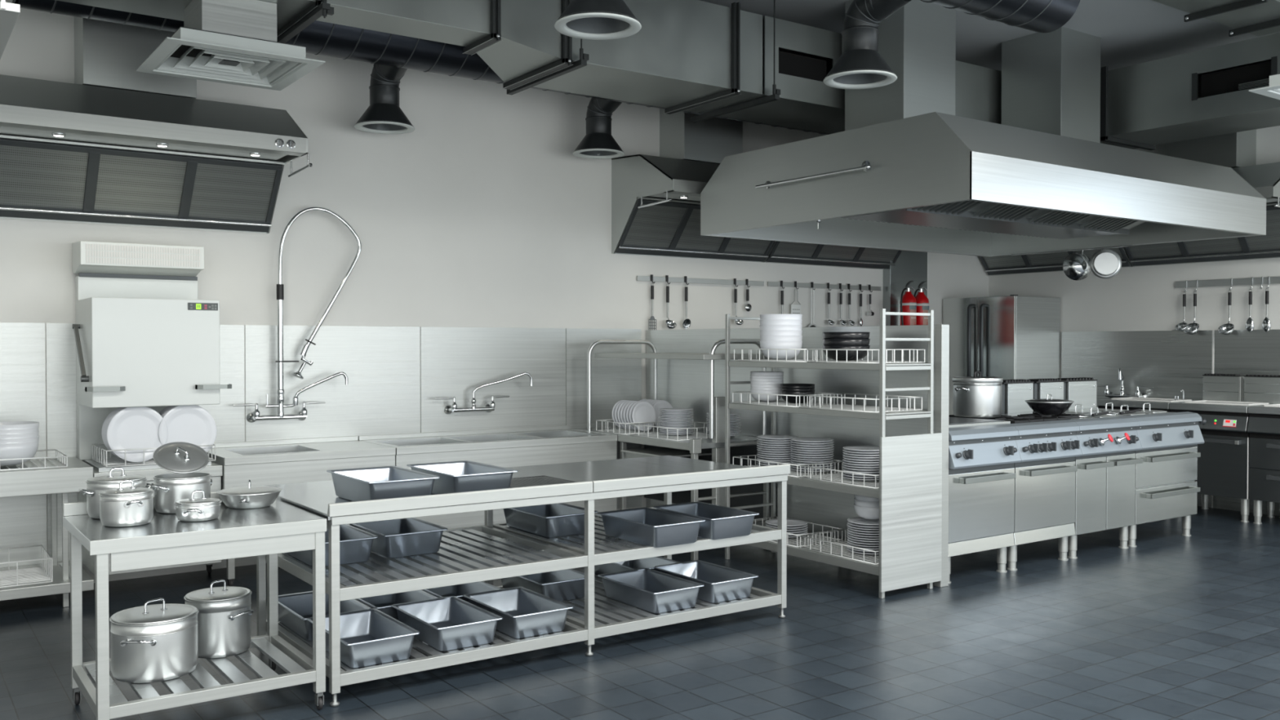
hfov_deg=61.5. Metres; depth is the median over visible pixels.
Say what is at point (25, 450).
soup bowl
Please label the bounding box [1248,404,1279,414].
countertop
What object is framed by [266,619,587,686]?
shelf
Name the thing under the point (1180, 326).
ladle
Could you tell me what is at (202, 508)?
pot
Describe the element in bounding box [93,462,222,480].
countertop
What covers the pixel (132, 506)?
saucepot
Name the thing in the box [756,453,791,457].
plate
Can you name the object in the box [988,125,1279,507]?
wall
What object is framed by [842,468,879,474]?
plate
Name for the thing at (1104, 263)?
pan
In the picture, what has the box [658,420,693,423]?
dessert plate
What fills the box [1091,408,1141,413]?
basket
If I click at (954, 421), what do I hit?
cooktop
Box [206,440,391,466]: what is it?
countertop
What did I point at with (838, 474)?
wire basket
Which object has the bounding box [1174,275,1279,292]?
utensil rail
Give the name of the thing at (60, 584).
shelf
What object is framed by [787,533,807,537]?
plate
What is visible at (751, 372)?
bowl
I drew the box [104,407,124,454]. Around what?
dinner plate
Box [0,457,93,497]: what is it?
countertop
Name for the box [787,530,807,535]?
plate
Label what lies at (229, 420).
trim
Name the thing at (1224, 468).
range
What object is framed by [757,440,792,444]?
plate
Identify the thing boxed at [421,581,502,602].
tray
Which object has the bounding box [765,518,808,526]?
plate
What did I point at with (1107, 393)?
faucet
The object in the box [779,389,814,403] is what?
bowl
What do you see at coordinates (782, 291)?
serving spoon
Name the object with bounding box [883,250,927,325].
column
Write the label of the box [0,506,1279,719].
floor
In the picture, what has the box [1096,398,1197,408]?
countertop
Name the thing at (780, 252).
extraction hood
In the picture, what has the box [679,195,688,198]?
lamp
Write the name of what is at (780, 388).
bowl
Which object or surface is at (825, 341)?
bowl
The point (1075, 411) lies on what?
lid
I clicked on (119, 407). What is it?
dinner plate
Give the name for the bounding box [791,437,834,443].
plate
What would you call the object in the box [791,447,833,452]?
plate
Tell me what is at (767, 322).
frosted bowl
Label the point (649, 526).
tray
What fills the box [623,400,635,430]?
plate
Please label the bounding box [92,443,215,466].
wire basket
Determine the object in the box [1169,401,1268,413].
countertop
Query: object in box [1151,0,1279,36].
duct
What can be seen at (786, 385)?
bowl
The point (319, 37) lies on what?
duct
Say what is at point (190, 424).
dinner plate
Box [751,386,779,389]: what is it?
bowl
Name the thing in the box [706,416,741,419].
dessert plate
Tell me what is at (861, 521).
plate
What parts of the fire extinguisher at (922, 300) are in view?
lever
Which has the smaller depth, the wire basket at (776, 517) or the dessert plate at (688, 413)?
the wire basket at (776, 517)
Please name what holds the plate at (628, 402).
in the wire basket at (620, 430)
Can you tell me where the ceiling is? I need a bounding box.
[699,0,1279,72]
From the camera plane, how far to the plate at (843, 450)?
6.65 m
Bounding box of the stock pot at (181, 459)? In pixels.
[151,441,212,513]
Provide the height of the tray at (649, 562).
0.118 m
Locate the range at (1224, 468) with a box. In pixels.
[1169,400,1274,522]
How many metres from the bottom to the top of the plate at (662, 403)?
0.228 m
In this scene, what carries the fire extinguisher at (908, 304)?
on the bracket
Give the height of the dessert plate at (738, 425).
0.018 m
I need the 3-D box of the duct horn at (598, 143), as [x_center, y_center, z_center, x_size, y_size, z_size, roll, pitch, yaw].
[-0.302,-1.882,8.403,0.410,0.545,0.486,-1,1,-35]
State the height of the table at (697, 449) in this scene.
0.845 m
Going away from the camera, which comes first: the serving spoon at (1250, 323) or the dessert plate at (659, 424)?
the dessert plate at (659, 424)
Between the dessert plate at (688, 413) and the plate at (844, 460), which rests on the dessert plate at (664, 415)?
the dessert plate at (688, 413)
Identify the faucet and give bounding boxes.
[232,206,361,422]
[435,372,533,413]
[1096,368,1153,398]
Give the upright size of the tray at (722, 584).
0.118 m
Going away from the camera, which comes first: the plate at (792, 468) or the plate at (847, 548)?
the plate at (847, 548)
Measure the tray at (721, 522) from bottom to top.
0.118 m
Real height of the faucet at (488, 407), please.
0.314 m
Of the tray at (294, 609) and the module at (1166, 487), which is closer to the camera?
the tray at (294, 609)
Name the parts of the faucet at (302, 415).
lever, spray handle, swing spout, lever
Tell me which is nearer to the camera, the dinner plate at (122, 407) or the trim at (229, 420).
the dinner plate at (122, 407)
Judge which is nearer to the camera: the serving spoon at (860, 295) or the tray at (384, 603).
the tray at (384, 603)
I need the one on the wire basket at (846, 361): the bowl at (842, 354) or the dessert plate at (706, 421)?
the bowl at (842, 354)
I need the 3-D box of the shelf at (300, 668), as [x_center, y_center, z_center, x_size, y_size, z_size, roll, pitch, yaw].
[-1.831,1.291,4.453,0.841,0.045,0.678,-1,1,-35]
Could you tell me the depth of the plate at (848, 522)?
6.71 m
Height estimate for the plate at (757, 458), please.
0.018 m
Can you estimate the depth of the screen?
7.46 m
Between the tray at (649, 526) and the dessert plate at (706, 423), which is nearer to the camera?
the tray at (649, 526)
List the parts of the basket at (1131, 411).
frame, handle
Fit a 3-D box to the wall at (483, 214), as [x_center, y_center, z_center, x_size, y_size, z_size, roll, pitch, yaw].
[-1.929,-0.639,7.931,14.400,4.250,0.200,-1,1,-35]
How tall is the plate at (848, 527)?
0.018 m
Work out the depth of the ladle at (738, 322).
9.73 m
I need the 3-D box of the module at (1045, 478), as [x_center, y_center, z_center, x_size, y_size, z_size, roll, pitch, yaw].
[2.503,0.905,7.640,0.685,0.972,1.012,-1,1,-35]
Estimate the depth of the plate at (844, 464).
6.65 m
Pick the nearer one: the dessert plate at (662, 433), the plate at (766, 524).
the plate at (766, 524)
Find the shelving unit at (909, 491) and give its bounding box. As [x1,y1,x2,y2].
[724,308,942,598]
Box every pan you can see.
[216,479,281,508]
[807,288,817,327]
[1089,248,1121,278]
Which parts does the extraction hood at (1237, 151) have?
filter frame, rail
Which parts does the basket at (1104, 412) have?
handle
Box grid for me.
[510,475,577,488]
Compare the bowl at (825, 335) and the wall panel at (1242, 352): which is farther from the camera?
the wall panel at (1242, 352)
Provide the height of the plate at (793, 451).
0.018 m
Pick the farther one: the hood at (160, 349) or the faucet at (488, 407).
the faucet at (488, 407)
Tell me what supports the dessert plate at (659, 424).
on the dessert plate at (689, 426)
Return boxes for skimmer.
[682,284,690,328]
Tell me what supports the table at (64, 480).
on the floor
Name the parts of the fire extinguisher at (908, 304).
lever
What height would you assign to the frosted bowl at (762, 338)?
0.125 m
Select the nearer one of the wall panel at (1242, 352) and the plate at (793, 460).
the plate at (793, 460)
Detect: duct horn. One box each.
[354,63,414,134]
[554,0,641,39]
[572,97,624,159]
[822,0,911,88]
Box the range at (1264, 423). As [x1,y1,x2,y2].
[1247,404,1279,524]
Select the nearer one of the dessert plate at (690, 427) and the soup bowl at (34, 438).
the soup bowl at (34, 438)
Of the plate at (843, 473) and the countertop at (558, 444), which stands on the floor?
the countertop at (558, 444)
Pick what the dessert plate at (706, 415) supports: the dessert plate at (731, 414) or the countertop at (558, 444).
the dessert plate at (731, 414)
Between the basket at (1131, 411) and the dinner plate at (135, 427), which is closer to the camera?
the dinner plate at (135, 427)
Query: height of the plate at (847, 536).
0.018 m
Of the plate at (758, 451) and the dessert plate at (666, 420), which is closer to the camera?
the plate at (758, 451)
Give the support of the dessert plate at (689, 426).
on the dessert plate at (690, 427)
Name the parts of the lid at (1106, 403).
handle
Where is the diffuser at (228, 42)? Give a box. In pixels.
[136,0,324,90]
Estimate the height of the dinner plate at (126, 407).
0.331 m
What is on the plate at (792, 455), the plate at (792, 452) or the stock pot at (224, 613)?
the plate at (792, 452)
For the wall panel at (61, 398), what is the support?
attached to the wall at (483, 214)
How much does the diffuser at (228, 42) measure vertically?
0.312 m
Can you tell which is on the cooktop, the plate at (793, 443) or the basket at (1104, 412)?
the basket at (1104, 412)
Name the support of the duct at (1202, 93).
attached to the duct at (1258, 18)
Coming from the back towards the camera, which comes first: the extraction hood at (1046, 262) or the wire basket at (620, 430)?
the extraction hood at (1046, 262)
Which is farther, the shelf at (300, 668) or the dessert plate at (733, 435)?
the dessert plate at (733, 435)
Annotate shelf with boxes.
[0,560,93,600]
[72,634,315,719]
[266,524,587,600]
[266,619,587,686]
[493,506,781,565]
[496,573,781,639]
[587,339,770,506]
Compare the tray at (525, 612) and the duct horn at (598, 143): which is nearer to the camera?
the tray at (525, 612)
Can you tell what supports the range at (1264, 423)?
on the floor
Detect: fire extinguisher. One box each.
[899,280,916,325]
[913,281,929,324]
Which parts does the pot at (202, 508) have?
handle, lid, lid handle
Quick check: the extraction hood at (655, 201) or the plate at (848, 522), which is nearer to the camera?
the plate at (848, 522)
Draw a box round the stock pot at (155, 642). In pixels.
[109,597,198,683]
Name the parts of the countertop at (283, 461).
leg, panel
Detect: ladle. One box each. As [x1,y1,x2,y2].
[665,283,676,328]
[733,286,743,325]
[827,289,834,325]
[839,290,846,325]
[848,290,855,325]
[1175,291,1187,331]
[1182,291,1199,334]
[1217,289,1234,335]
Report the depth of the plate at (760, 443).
7.32 m
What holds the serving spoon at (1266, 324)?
hanging from the utensil rail at (1263, 280)
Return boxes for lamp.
[51,131,65,137]
[155,142,168,146]
[248,151,261,156]
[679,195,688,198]
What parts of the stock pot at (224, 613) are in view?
lid, lid handle, handle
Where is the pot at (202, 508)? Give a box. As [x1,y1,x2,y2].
[174,489,221,521]
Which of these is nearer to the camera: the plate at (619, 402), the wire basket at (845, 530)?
the wire basket at (845, 530)
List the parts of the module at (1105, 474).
flue trim, leg, knob, door, knob, handle, control panel, door, leg, handle, knob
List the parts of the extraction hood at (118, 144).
filter frame, knob, knob, rail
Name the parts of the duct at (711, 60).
hanger rod, hanger rod, hanger rod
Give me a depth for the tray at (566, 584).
5.81 m
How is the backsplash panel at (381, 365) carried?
attached to the wall at (483, 214)
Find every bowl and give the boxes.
[0,421,39,430]
[0,426,39,435]
[0,431,39,439]
[0,435,39,444]
[0,440,39,466]
[750,371,783,374]
[750,374,783,377]
[750,377,783,381]
[750,380,783,383]
[750,382,783,386]
[750,388,781,401]
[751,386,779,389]
[759,324,802,330]
[760,314,802,319]
[760,319,802,324]
[760,329,802,335]
[760,335,802,341]
[760,341,802,359]
[779,383,814,387]
[779,386,814,390]
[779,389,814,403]
[822,332,870,338]
[822,338,870,345]
[822,345,870,359]
[853,494,879,501]
[853,497,879,507]
[853,503,879,519]
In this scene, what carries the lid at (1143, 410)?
on the cooktop
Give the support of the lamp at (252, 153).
attached to the extraction hood at (118, 144)
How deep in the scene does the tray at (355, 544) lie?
5.01 m
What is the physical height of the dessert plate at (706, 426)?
0.018 m
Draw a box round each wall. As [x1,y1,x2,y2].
[0,0,988,582]
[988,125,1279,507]
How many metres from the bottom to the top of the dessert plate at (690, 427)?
0.018 m
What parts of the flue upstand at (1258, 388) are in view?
trim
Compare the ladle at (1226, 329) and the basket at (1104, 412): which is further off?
the ladle at (1226, 329)
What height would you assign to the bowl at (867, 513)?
0.085 m
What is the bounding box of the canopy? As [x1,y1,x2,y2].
[0,0,20,59]
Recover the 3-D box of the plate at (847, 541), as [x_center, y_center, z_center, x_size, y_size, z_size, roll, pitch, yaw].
[1.442,1.150,6.749,0.287,0.018,0.287,-1,1,-35]
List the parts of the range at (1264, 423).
leg, control panel, drawer, drawer, handle, handle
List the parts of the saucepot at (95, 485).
handle, lid, lid handle, handle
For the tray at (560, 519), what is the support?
on the work table at (486, 553)
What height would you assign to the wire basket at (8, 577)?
0.138 m
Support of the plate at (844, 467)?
on the plate at (845, 469)
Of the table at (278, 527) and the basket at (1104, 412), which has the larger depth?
the basket at (1104, 412)
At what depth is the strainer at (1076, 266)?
9.56 m
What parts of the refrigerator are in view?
door, handle, handle, door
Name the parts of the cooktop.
griddle plate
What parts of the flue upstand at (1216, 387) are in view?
trim, post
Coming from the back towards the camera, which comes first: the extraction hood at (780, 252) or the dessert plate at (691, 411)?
the extraction hood at (780, 252)
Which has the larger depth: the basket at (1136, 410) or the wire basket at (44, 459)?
the basket at (1136, 410)
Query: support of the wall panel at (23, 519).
attached to the wall at (483, 214)
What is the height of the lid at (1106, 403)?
0.071 m
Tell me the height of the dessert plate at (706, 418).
0.018 m
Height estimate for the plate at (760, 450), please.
0.018 m
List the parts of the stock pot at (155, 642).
handle, lid, lid handle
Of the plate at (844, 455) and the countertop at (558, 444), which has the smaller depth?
the plate at (844, 455)
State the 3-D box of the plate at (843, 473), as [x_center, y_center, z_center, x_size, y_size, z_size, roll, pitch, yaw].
[1.414,0.725,6.749,0.287,0.018,0.287,-1,1,-35]
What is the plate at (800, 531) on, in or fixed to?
on the plate at (799, 533)
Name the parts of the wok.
lid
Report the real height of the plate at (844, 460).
0.018 m
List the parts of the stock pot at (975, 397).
handle, lid handle, lid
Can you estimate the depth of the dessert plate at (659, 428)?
7.97 m
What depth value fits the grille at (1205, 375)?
9.72 m
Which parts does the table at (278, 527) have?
leg, leg, leg, leg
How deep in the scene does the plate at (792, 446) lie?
7.12 m
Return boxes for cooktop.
[948,408,1173,427]
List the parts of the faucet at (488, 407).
lever, lever, spout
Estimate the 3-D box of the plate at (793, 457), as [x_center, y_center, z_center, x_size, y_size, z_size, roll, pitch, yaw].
[1.150,0.658,7.192,0.287,0.018,0.287,-1,1,-35]
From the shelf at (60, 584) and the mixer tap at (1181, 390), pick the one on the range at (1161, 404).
the mixer tap at (1181, 390)
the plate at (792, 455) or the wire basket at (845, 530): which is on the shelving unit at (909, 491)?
the wire basket at (845, 530)
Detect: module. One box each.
[948,424,1021,583]
[1001,379,1142,558]
[1005,420,1082,570]
[1028,377,1204,546]
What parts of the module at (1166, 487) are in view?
flue trim, leg, knob, drawer, drawer, control panel, handle, handle, leg, knob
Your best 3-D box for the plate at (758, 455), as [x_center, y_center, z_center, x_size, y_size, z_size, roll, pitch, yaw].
[0.947,0.670,7.411,0.287,0.018,0.287,-1,1,-35]
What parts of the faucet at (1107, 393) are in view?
spout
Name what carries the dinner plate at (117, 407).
in the wire basket at (106, 461)
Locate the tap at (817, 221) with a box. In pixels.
[815,220,820,229]
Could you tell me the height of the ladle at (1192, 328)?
0.403 m
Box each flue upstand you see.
[1202,373,1244,401]
[1244,374,1279,404]
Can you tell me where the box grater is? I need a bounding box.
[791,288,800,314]
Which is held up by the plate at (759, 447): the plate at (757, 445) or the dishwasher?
the plate at (757, 445)
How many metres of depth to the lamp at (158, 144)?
6.40 m
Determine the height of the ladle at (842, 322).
0.341 m
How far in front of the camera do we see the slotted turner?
9.20 m
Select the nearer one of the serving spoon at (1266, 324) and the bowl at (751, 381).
the bowl at (751, 381)
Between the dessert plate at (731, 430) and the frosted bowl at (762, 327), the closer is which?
the frosted bowl at (762, 327)
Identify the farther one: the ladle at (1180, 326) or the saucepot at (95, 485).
the ladle at (1180, 326)
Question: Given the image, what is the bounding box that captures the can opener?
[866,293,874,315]
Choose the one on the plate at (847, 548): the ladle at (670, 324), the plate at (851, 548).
the plate at (851, 548)
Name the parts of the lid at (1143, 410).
handle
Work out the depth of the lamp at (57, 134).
6.08 m
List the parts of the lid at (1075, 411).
handle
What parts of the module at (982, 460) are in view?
leg, knob, knob, oven door, control panel, handle, leg, knob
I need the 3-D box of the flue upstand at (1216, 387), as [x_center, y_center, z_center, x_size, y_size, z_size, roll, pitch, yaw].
[5.287,0.252,9.749,0.100,0.251,0.341,-1,1,-35]
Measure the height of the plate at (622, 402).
0.228 m
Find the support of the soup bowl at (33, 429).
on the soup bowl at (30, 434)
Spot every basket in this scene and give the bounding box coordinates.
[0,448,67,471]
[0,544,53,587]
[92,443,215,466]
[595,419,660,434]
[629,421,734,440]
[732,391,841,407]
[733,348,831,362]
[733,454,843,477]
[753,515,842,547]
[799,392,922,413]
[800,461,879,488]
[800,528,879,564]
[806,348,924,363]
[1074,411,1108,417]
[1083,409,1135,415]
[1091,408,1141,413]
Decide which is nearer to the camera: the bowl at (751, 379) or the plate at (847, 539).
the plate at (847, 539)
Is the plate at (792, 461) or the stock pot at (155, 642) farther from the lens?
the plate at (792, 461)
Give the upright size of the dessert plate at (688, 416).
0.018 m
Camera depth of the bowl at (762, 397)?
7.38 m
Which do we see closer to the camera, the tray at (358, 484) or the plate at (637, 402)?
the tray at (358, 484)
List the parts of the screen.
post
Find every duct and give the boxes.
[12,0,829,134]
[56,0,1001,133]
[920,0,1079,32]
[1100,32,1279,150]
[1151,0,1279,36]
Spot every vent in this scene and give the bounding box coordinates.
[1191,56,1277,100]
[1248,73,1279,99]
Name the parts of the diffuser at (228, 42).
frame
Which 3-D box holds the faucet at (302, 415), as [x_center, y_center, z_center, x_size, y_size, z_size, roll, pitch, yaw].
[-2.352,-0.320,7.422,0.882,1.485,0.138,0,1,-30]
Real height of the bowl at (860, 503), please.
0.085 m
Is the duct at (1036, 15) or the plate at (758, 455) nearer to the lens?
the duct at (1036, 15)
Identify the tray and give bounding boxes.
[278,591,371,640]
[285,524,377,566]
[306,608,419,668]
[326,466,439,501]
[349,517,447,557]
[355,590,438,620]
[391,595,502,651]
[406,460,517,494]
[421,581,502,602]
[463,586,573,638]
[501,568,584,601]
[503,502,598,537]
[594,556,682,575]
[597,506,705,547]
[598,568,704,613]
[653,501,759,539]
[653,560,758,603]
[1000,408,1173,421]
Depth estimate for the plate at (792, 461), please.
7.11 m
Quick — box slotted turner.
[648,283,656,329]
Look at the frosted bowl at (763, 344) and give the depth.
7.26 m
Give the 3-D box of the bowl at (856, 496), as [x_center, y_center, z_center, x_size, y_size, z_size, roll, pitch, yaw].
[1.456,0.877,6.743,0.230,0.085,0.230,-1,1,-35]
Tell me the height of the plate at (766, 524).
0.018 m
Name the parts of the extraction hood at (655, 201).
rail, filter frame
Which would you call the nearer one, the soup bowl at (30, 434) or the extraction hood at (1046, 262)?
the soup bowl at (30, 434)
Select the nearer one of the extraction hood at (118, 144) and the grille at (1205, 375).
the extraction hood at (118, 144)
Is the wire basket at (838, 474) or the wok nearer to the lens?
the wire basket at (838, 474)
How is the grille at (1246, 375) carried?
attached to the flue upstand at (1258, 388)
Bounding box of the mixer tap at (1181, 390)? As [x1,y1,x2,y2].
[1174,389,1184,399]
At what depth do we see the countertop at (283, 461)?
6.88 m
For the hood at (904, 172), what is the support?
hanging from the ceiling
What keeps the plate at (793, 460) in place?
on the plate at (792, 461)
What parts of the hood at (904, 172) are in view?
rail, panel, hook rail, slope panel, panel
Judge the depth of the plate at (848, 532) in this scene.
6.70 m
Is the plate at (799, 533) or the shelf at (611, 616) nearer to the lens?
the shelf at (611, 616)
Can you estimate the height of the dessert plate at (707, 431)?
0.018 m
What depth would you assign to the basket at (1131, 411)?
8.10 m
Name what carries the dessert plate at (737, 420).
on the dessert plate at (706, 421)
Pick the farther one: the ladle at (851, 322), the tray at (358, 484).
the ladle at (851, 322)
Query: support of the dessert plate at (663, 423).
on the dessert plate at (659, 424)
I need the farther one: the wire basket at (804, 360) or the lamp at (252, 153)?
the wire basket at (804, 360)
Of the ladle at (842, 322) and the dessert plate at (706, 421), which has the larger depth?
the ladle at (842, 322)
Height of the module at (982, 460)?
0.972 m
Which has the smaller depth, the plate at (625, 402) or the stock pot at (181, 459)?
the stock pot at (181, 459)
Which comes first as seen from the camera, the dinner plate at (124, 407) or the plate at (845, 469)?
the dinner plate at (124, 407)
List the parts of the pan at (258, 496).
handle, lid, lid handle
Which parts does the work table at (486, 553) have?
leg, leg, leg, leg, leg, leg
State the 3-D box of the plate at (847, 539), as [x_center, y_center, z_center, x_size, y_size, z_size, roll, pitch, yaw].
[1.443,1.135,6.749,0.287,0.018,0.287,-1,1,-35]
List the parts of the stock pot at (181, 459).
handle, lid, lid handle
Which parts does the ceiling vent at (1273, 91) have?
frame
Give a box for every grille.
[1202,373,1244,376]
[1244,374,1279,377]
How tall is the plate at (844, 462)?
0.018 m
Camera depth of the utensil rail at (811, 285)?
10.40 m
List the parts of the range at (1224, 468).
knob, leg, door, handle, control panel, leg, leg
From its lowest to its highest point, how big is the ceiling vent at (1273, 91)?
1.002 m
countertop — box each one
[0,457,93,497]
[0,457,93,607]
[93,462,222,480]
[205,435,395,586]
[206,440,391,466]
[358,425,617,528]
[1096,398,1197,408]
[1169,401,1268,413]
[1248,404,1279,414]
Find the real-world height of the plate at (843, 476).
0.018 m
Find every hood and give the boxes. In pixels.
[0,16,312,233]
[77,297,220,408]
[611,108,774,262]
[700,0,1266,257]
[762,240,902,269]
[978,247,1133,275]
[1124,128,1279,266]
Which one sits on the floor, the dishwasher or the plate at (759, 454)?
the dishwasher
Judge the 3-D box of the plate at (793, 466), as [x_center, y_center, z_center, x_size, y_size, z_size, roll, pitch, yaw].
[1.150,0.718,7.193,0.287,0.018,0.287,-1,1,-35]
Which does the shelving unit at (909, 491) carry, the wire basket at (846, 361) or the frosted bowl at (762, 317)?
the wire basket at (846, 361)
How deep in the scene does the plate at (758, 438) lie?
7.32 m
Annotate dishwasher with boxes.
[71,240,231,575]
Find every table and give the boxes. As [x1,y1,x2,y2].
[62,491,326,719]
[253,455,790,706]
[573,426,771,560]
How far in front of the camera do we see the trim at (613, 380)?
8.93 m
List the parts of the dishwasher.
lift arm, control panel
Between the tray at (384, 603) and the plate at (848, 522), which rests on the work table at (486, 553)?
the tray at (384, 603)
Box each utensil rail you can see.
[636,274,764,287]
[767,280,880,292]
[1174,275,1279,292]
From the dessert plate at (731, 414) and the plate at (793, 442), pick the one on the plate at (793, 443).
the plate at (793, 442)
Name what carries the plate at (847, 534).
on the plate at (847, 536)
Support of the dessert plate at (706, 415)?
on the dessert plate at (734, 418)
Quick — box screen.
[646,324,949,587]
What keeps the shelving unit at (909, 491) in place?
on the floor
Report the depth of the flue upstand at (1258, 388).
9.44 m
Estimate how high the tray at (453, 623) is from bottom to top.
0.118 m
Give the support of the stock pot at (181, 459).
on the table at (278, 527)
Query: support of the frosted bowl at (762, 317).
on the frosted bowl at (767, 322)
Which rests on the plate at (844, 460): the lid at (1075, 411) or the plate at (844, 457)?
the plate at (844, 457)
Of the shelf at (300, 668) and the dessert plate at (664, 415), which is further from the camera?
the dessert plate at (664, 415)
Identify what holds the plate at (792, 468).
on the wire basket at (794, 472)
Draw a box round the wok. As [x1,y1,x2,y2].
[1025,394,1074,414]
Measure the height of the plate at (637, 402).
0.228 m
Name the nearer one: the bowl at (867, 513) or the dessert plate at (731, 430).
the bowl at (867, 513)
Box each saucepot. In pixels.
[78,466,153,519]
[98,479,154,527]
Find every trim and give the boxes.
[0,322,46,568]
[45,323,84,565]
[198,324,244,443]
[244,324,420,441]
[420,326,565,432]
[565,328,641,508]
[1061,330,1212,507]
[1211,329,1214,497]
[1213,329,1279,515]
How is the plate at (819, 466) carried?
on the plate at (793, 466)
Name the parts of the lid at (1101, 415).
handle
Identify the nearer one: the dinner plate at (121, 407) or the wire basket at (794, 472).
the dinner plate at (121, 407)
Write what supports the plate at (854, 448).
on the plate at (843, 450)
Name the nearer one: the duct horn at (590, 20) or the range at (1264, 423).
the duct horn at (590, 20)
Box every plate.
[101,407,119,455]
[102,407,119,448]
[102,407,120,456]
[103,407,122,453]
[104,407,123,457]
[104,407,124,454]
[105,407,125,459]
[106,406,168,462]
[106,407,126,455]
[158,404,217,452]
[612,400,624,428]
[614,400,628,429]
[617,400,629,429]
[620,400,632,429]
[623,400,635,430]
[626,400,639,430]
[629,401,641,431]
[632,401,656,431]
[651,400,660,428]
[653,400,672,428]
[658,408,693,411]
[658,409,693,413]
[658,412,693,414]
[658,413,693,417]
[658,415,693,418]
[658,417,693,420]
[658,418,693,422]
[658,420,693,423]
[658,422,693,425]
[658,423,693,426]
[658,425,693,428]
[658,428,693,431]
[658,430,693,433]
[658,431,693,435]
[659,426,693,430]
[706,412,741,416]
[706,414,741,417]
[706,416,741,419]
[706,417,741,421]
[706,419,741,422]
[706,421,740,424]
[706,422,741,426]
[706,424,741,427]
[706,426,741,429]
[706,427,741,431]
[706,429,741,433]
[706,431,741,435]
[706,432,741,436]
[756,435,799,439]
[756,437,792,442]
[756,442,791,446]
[756,444,791,448]
[756,446,792,451]
[756,448,791,453]
[756,450,791,455]
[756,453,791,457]
[756,454,792,460]
[756,457,791,462]
[756,460,791,464]
[756,462,791,466]
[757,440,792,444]
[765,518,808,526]
[765,523,808,528]
[765,524,808,531]
[786,528,808,533]
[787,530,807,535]
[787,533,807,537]
[790,442,834,447]
[790,444,833,449]
[790,449,833,454]
[790,453,833,458]
[790,460,833,466]
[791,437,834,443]
[791,440,834,445]
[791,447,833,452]
[791,451,834,457]
[791,456,833,461]
[791,458,834,463]
[791,462,833,467]
[791,465,833,470]
[791,466,834,472]
[842,445,879,452]
[842,448,879,454]
[842,451,879,457]
[842,453,879,459]
[842,456,879,462]
[842,458,879,464]
[842,461,879,466]
[842,463,879,469]
[842,466,879,471]
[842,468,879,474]
[842,472,879,478]
[842,475,879,480]
[843,470,879,476]
[846,523,879,530]
[846,533,879,540]
[846,535,879,542]
[846,537,879,545]
[846,540,879,547]
[846,546,879,552]
[846,547,879,555]
[847,516,879,525]
[847,521,879,528]
[847,526,879,533]
[847,528,879,535]
[847,530,879,537]
[847,542,879,550]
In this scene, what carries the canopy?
hanging from the ceiling
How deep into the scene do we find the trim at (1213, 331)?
9.87 m
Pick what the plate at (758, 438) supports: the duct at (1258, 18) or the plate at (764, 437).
the plate at (764, 437)
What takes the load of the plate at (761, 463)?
on the plate
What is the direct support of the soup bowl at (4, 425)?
on the soup bowl at (33, 429)
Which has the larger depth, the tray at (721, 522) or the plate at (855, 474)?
the plate at (855, 474)
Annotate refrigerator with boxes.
[942,294,1060,414]
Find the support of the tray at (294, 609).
on the work table at (486, 553)
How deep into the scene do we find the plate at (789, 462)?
7.32 m
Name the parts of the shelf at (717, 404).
pipe frame, post, pipe frame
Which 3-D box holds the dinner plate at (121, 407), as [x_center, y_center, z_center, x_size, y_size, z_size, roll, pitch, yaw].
[-3.025,0.434,6.437,0.333,0.331,0.046,-1,1,-36]
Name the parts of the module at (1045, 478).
leg, knob, knob, knob, oven door, control panel, handle, knob, leg, knob, knob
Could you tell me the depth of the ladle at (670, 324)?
9.29 m
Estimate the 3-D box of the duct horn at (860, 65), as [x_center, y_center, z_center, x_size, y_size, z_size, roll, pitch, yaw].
[1.277,-1.850,6.026,0.410,0.550,0.533,-1,1,-35]
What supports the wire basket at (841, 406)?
on the shelving unit at (909, 491)
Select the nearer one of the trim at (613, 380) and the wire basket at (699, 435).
the wire basket at (699, 435)
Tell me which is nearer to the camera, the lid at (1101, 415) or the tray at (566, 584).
the tray at (566, 584)
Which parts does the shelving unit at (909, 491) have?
leg, leg, shelf, shelf, shelf, shelf, leg, panel, leg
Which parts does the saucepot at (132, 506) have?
lid, lid handle, handle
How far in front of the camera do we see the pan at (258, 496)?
4.66 m
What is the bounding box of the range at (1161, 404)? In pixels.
[1096,396,1197,507]
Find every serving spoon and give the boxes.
[781,288,783,314]
[859,291,862,325]
[1245,288,1253,332]
[1262,288,1271,332]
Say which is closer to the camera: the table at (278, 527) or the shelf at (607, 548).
the table at (278, 527)
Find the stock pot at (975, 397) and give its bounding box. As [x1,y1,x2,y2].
[952,370,1003,417]
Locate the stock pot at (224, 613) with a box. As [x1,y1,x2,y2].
[183,579,253,658]
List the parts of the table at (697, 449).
leg, hollow drawer, leg, panel, rail, leg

